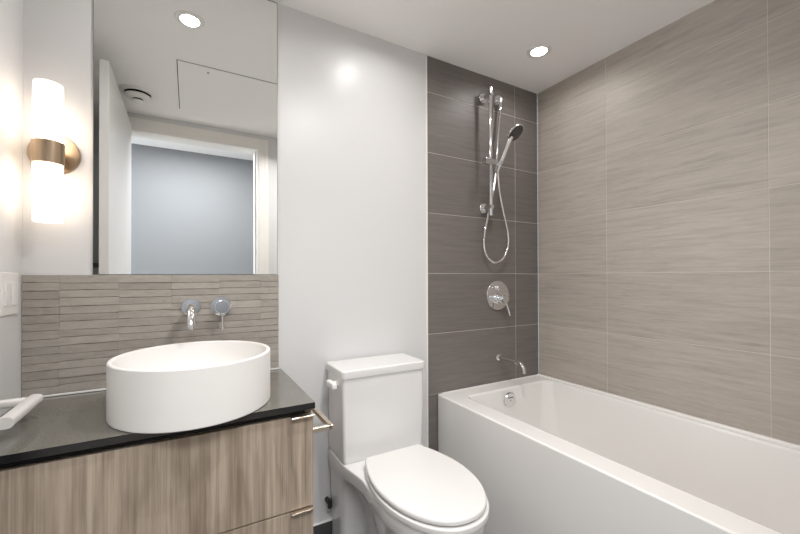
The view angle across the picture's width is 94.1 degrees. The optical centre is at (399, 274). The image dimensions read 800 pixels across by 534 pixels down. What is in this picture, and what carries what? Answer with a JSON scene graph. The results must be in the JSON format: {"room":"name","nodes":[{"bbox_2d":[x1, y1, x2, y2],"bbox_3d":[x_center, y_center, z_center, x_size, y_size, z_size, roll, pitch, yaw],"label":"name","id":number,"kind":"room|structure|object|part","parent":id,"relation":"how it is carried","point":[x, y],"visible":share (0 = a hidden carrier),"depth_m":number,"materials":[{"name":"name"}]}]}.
{"room":"bathroom","nodes":[
{"label":"bathroom","id":0,"kind":"room"},
{"bbox_2d":[0,0,23,415],"bbox_3d":[-0.811,0.020,0.435,0.100,2.260,1.750,0,0,-30],"label":"wall","id":1,"kind":"structure","parent":0,"point":[11,11],"depth_m":1.06,"materials":[{"name":"white paint"}]},
{"bbox_2d":[0,272,18,316],"bbox_3d":[-1.091,0.054,1.043,0.012,0.118,0.115,0,0,-30],"label":"light switch","id":2,"kind":"object","parent":1,"relation":"attached to","point":[9,283],"visible":1,"depth_m":1.03,"materials":[{"name":"white plastic"}]},
{"bbox_2d":[0,394,42,429],"bbox_3d":[-0.956,0.331,0.893,0.100,0.044,0.207,0,0,-30],"label":"towel rail","id":3,"kind":"object","parent":1,"relation":"attached to","point":[22,406],"visible":1,"depth_m":0.91,"materials":[{"name":"white metal"}]},
{"bbox_2d":[0,409,313,533],"bbox_3d":[-0.698,0.680,1.112,0.764,0.539,0.466,0,0,-30],"label":"vanity cabinet","id":4,"kind":"object","parent":1,"relation":"attached to","point":[255,476],"visible":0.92,"depth_m":0.94,"materials":[{"name":"brown wood"}]},
{"bbox_2d":[0,369,314,464],"bbox_3d":[-0.700,0.389,1.117,0.766,0.019,0.467,0,0,-30],"label":"countertop","id":5,"kind":"structure","parent":4,"relation":"on","point":[62,424],"depth_m":0.95,"materials":[{"name":"grey stone"}]},
{"bbox_2d":[106,340,269,433],"bbox_3d":[-0.599,0.303,1.092,0.412,0.150,0.430,0,0,-30],"label":"vessel sink","id":6,"kind":"object","parent":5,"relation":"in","point":[178,387],"visible":1,"depth_m":0.93,"materials":[{"name":"white ceramic"}]},
{"bbox_3d":[-0.596,0.819,0.931,0.764,0.258,0.022,0,0,-30],"label":"drawer","id":7,"kind":"part","parent":4,"relation":"part of","materials":[{"name":"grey wood"}]},
{"bbox_3d":[-0.287,0.691,1.092,0.065,0.005,0.028,0,0,-30],"label":"drawer pull","id":8,"kind":"part","parent":4,"relation":"part of","materials":[{"name":"silver metal"}]},
{"bbox_3d":[-0.288,0.416,1.094,0.065,0.005,0.028,0,0,-30],"label":"drawer pull","id":9,"kind":"part","parent":4,"relation":"part of","materials":[{"name":"silver metal"}]},
{"bbox_2d":[311,406,333,432],"bbox_3d":[-0.309,0.472,1.268,0.066,0.014,0.306,0,0,-30],"label":"towel bar","id":10,"kind":"object","parent":4,"relation":"attached to","point":[328,425],"visible":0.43,"depth_m":1.16,"materials":[{"name":"silver metal"}]},
{"bbox_2d":[22,0,537,523],"bbox_3d":[-0.224,0.027,1.717,2.387,2.260,0.100,0,0,-30],"label":"wall","id":11,"kind":"structure","parent":0,"point":[351,109],"depth_m":1.72,"materials":[{"name":"white paint"}]},
{"bbox_2d":[27,78,80,223],"bbox_3d":[-1.055,-0.359,1.119,0.126,0.410,0.124,0,0,-30],"label":"wall sconce","id":12,"kind":"object","parent":11,"relation":"attached to","point":[52,155],"visible":1,"depth_m":1.08,"materials":[{"name":"white glass"}]},
{"bbox_3d":[-1.038,-0.239,1.099,0.068,0.170,0.068,0,0,-30],"label":"lamp shade","id":13,"kind":"part","parent":12,"relation":"part of","materials":[{"name":"white glass"}]},
{"bbox_3d":[-1.039,-0.478,1.100,0.068,0.172,0.068,0,0,-30],"label":"lamp shade","id":14,"kind":"part","parent":12,"relation":"part of","materials":[{"name":"white glass"}]},
{"bbox_2d":[21,275,278,397],"bbox_3d":[-0.818,0.191,1.314,0.754,0.378,0.012,0,0,-30],"label":"backsplash","id":15,"kind":"structure","parent":11,"relation":"attached to","point":[72,325],"depth_m":1.24,"materials":[{"name":"grey tile"}]},
{"bbox_2d":[181,298,200,329],"bbox_3d":[-0.719,0.135,1.282,0.063,0.098,0.145,0,0,-30],"label":"spout","id":16,"kind":"object","parent":15,"relation":"attached to","point":[190,307],"visible":1,"depth_m":1.26,"materials":[{"name":"silver metal"}]},
{"bbox_3d":[-0.753,0.118,1.341,0.063,0.063,0.008,0,0,-30],"label":"wall plate","id":17,"kind":"part","parent":16,"relation":"part of","materials":[{"name":"silver metal"}]},
{"bbox_3d":[-0.718,0.140,1.280,0.027,0.083,0.140,0,0,-30],"label":"spout","id":18,"kind":"part","parent":16,"relation":"part of","materials":[{"name":"silver metal"}]},
{"bbox_2d":[210,296,231,328],"bbox_3d":[-0.657,0.141,1.372,0.072,0.118,0.049,0,0,-30],"label":"mixer","id":19,"kind":"object","parent":15,"relation":"attached to","point":[220,306],"visible":1,"depth_m":1.36,"materials":[{"name":"silver metal"}]},
{"bbox_3d":[-0.668,0.118,1.390,0.072,0.072,0.008,0,0,-30],"label":"wall plate","id":20,"kind":"part","parent":19,"relation":"part of","materials":[{"name":"silver metal"}]},
{"bbox_3d":[-0.656,0.118,1.369,0.049,0.049,0.042,0,0,-30],"label":"knob","id":21,"kind":"part","parent":19,"relation":"part of","materials":[{"name":"silver metal"}]},
{"bbox_3d":[-0.647,0.170,1.356,0.011,0.060,0.007,0,0,28],"label":"lever","id":22,"kind":"part","parent":19,"relation":"part of","materials":[{"name":"silver metal"}]},
{"bbox_2d":[92,0,277,274],"bbox_3d":[-0.750,-0.550,1.362,0.584,1.100,0.006,0,0,-30],"label":"wall mirror","id":23,"kind":"object","parent":11,"relation":"attached to","point":[185,140],"visible":1,"depth_m":1.34,"materials":[{"name":"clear mirror"}]},
{"bbox_2d":[313,518,331,533],"bbox_3d":[-0.170,1.105,1.676,0.700,0.103,0.010,0,0,-30],"label":"baseboard","id":24,"kind":"structure","parent":11,"relation":"attached to","point":[324,527],"depth_m":1.58,"materials":[{"name":"tile"}]},
{"bbox_2d":[324,496,331,508],"bbox_3d":[-0.302,0.960,1.576,0.021,0.037,0.055,0,0,-30],"label":"supply valve","id":25,"kind":"object","parent":11,"relation":"attached to","point":[327,499],"visible":1,"depth_m":1.55,"materials":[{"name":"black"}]},
{"bbox_2d":[425,55,427,446],"bbox_3d":[0.130,0.027,1.869,0.009,2.260,0.024,0,0,-30],"label":"trim","id":26,"kind":"structure","parent":11,"relation":"attached to","point":[425,55],"depth_m":1.86,"materials":[{"name":"white paint"}]},
{"bbox_2d":[478,86,503,215],"bbox_3d":[0.483,-0.657,2.001,0.114,0.687,0.113,0,0,-30],"label":"shower rail","id":27,"kind":"object","parent":11,"relation":"attached to","point":[482,98],"visible":0.99,"depth_m":1.98,"materials":[{"name":"silver metal"}]},
{"bbox_3d":[0.483,-0.657,1.983,0.021,0.687,0.021,0,0,-30],"label":"rail","id":28,"kind":"part","parent":27,"relation":"part of","materials":[{"name":"silver metal"}]},
{"bbox_2d":[499,124,523,166],"bbox_3d":[0.594,-0.677,1.967,0.104,0.208,0.119,0,0,-30],"label":"shower","id":29,"kind":"object","parent":27,"relation":"attached to","point":[515,131],"visible":1,"depth_m":1.95,"materials":[{"name":"silver metal"}]},
{"bbox_3d":[0.560,-0.652,1.975,0.083,0.159,0.032,0,0,32],"label":"handle","id":30,"kind":"part","parent":29,"relation":"part of","materials":[{"name":"silver metal"}]},
{"bbox_2d":[492,95,502,107],"bbox_3d":[0.553,-0.968,2.083,0.058,0.075,0.043,0,0,-30],"label":"outlet","id":31,"kind":"object","parent":11,"relation":"attached to","point":[497,100],"visible":1,"depth_m":2.07,"materials":[{"name":"silver metal"}]},
{"bbox_2d":[483,107,509,263],"bbox_3d":[0.533,-0.495,2.025,0.168,0.872,0.076,0,0,-30],"label":"shower hose","id":32,"kind":"object","parent":31,"relation":"hanging from","point":[497,169],"visible":0.94,"depth_m":2.04,"materials":[{"name":"silver metal"}]},
{"bbox_2d":[486,281,510,315],"bbox_3d":[0.567,0.130,2.058,0.166,0.192,0.085,0,0,-30],"label":"shower valve","id":33,"kind":"object","parent":11,"relation":"attached to","point":[497,295],"visible":1,"depth_m":2.06,"materials":[{"name":"silver metal"}]},
{"bbox_3d":[0.558,0.074,2.073,0.048,0.030,0.032,0,0,-30],"label":"diverter knob","id":34,"kind":"part","parent":33,"relation":"part of","materials":[{"name":"silver metal"}]},
{"bbox_3d":[0.565,0.135,2.060,0.064,0.064,0.060,0,0,-30],"label":"valve knob","id":35,"kind":"part","parent":33,"relation":"part of","materials":[{"name":"silver metal"}]},
{"bbox_2d":[496,354,525,373],"bbox_3d":[0.601,0.481,2.012,0.038,0.073,0.193,0,0,-30],"label":"tub spout","id":36,"kind":"object","parent":11,"relation":"attached to","point":[498,356],"visible":1,"depth_m":1.99,"materials":[{"name":"silver metal"}]},
{"bbox_2d":[271,0,713,93],"bbox_3d":[0.224,-1.149,1.032,2.487,0.080,1.750,0,0,-30],"label":"ceiling","id":37,"kind":"structure","parent":0,"point":[493,39],"depth_m":1.66,"materials":[{"name":"white paint"}]},
{"bbox_2d":[527,44,551,57],"bbox_3d":[0.687,-1.102,1.841,0.116,0.005,0.116,0,0,-30],"label":"recessed light","id":38,"kind":"object","parent":37,"relation":"in","point":[540,50],"visible":1,"depth_m":1.84,"materials":[{"name":"white plastic"}]},
{"bbox_2d":[537,0,799,444],"bbox_3d":[1.260,0.022,1.622,0.100,2.260,1.530,0,0,-30],"label":"wall","id":39,"kind":"structure","parent":0,"point":[669,163],"depth_m":1.60,"materials":[{"name":"beige tile"}]},
{"bbox_3d":[0.612,1.171,0.343,2.487,0.050,3.300,0,0,-30],"label":"floor","id":40,"kind":"structure","parent":0,"visible":0},
{"bbox_2d":[326,353,488,533],"bbox_3d":[0.014,0.762,1.359,0.412,0.784,0.728,0,0,-30],"label":"toilet","id":41,"kind":"object","parent":40,"relation":"on","point":[384,480],"visible":1,"depth_m":1.44,"materials":[{"name":"white ceramic"}]},
{"bbox_3d":[-0.260,0.432,1.466,0.040,0.025,0.075,0,0,-30],"label":"flush lever","id":42,"kind":"part","parent":41,"relation":"part of","materials":[{"name":"white plastic"}]},
{"bbox_3d":[-0.103,0.571,1.597,0.370,0.328,0.181,0,0,-30],"label":"tank","id":43,"kind":"part","parent":41,"relation":"part of","materials":[{"name":"white ceramic"}]},
{"bbox_3d":[-0.104,0.389,1.599,0.380,0.034,0.198,0,0,-30],"label":"tank lid","id":44,"kind":"part","parent":41,"relation":"part of","materials":[{"name":"white ceramic"}]},
{"bbox_3d":[0.030,0.944,1.362,0.368,0.420,0.696,0,0,-30],"label":"bowl","id":45,"kind":"part","parent":41,"relation":"part of","materials":[{"name":"white ceramic"}]},
{"bbox_3d":[0.086,0.700,1.263,0.338,0.018,0.470,0,0,-30],"label":"seat lid","id":46,"kind":"part","parent":41,"relation":"part of","materials":[{"name":"white plastic"}]},
{"bbox_3d":[0.090,0.721,1.257,0.344,0.018,0.476,0,0,-30],"label":"seat","id":47,"kind":"part","parent":41,"relation":"part of","materials":[{"name":"white plastic"}]},
{"bbox_2d":[438,374,799,533],"bbox_3d":[0.891,0.872,1.409,0.750,0.559,1.520,0,0,-30],"label":"bathtub","id":48,"kind":"object","parent":40,"relation":"on","point":[548,455],"visible":0.98,"depth_m":1.44,"materials":[{"name":"white ceramic"}]},
{"bbox_3d":[0.581,0.663,1.971,0.080,0.080,0.019,0,0,-30],"label":"overflow plate","id":49,"kind":"part","parent":48,"relation":"part of","materials":[{"name":"silver metal"}]}
]}

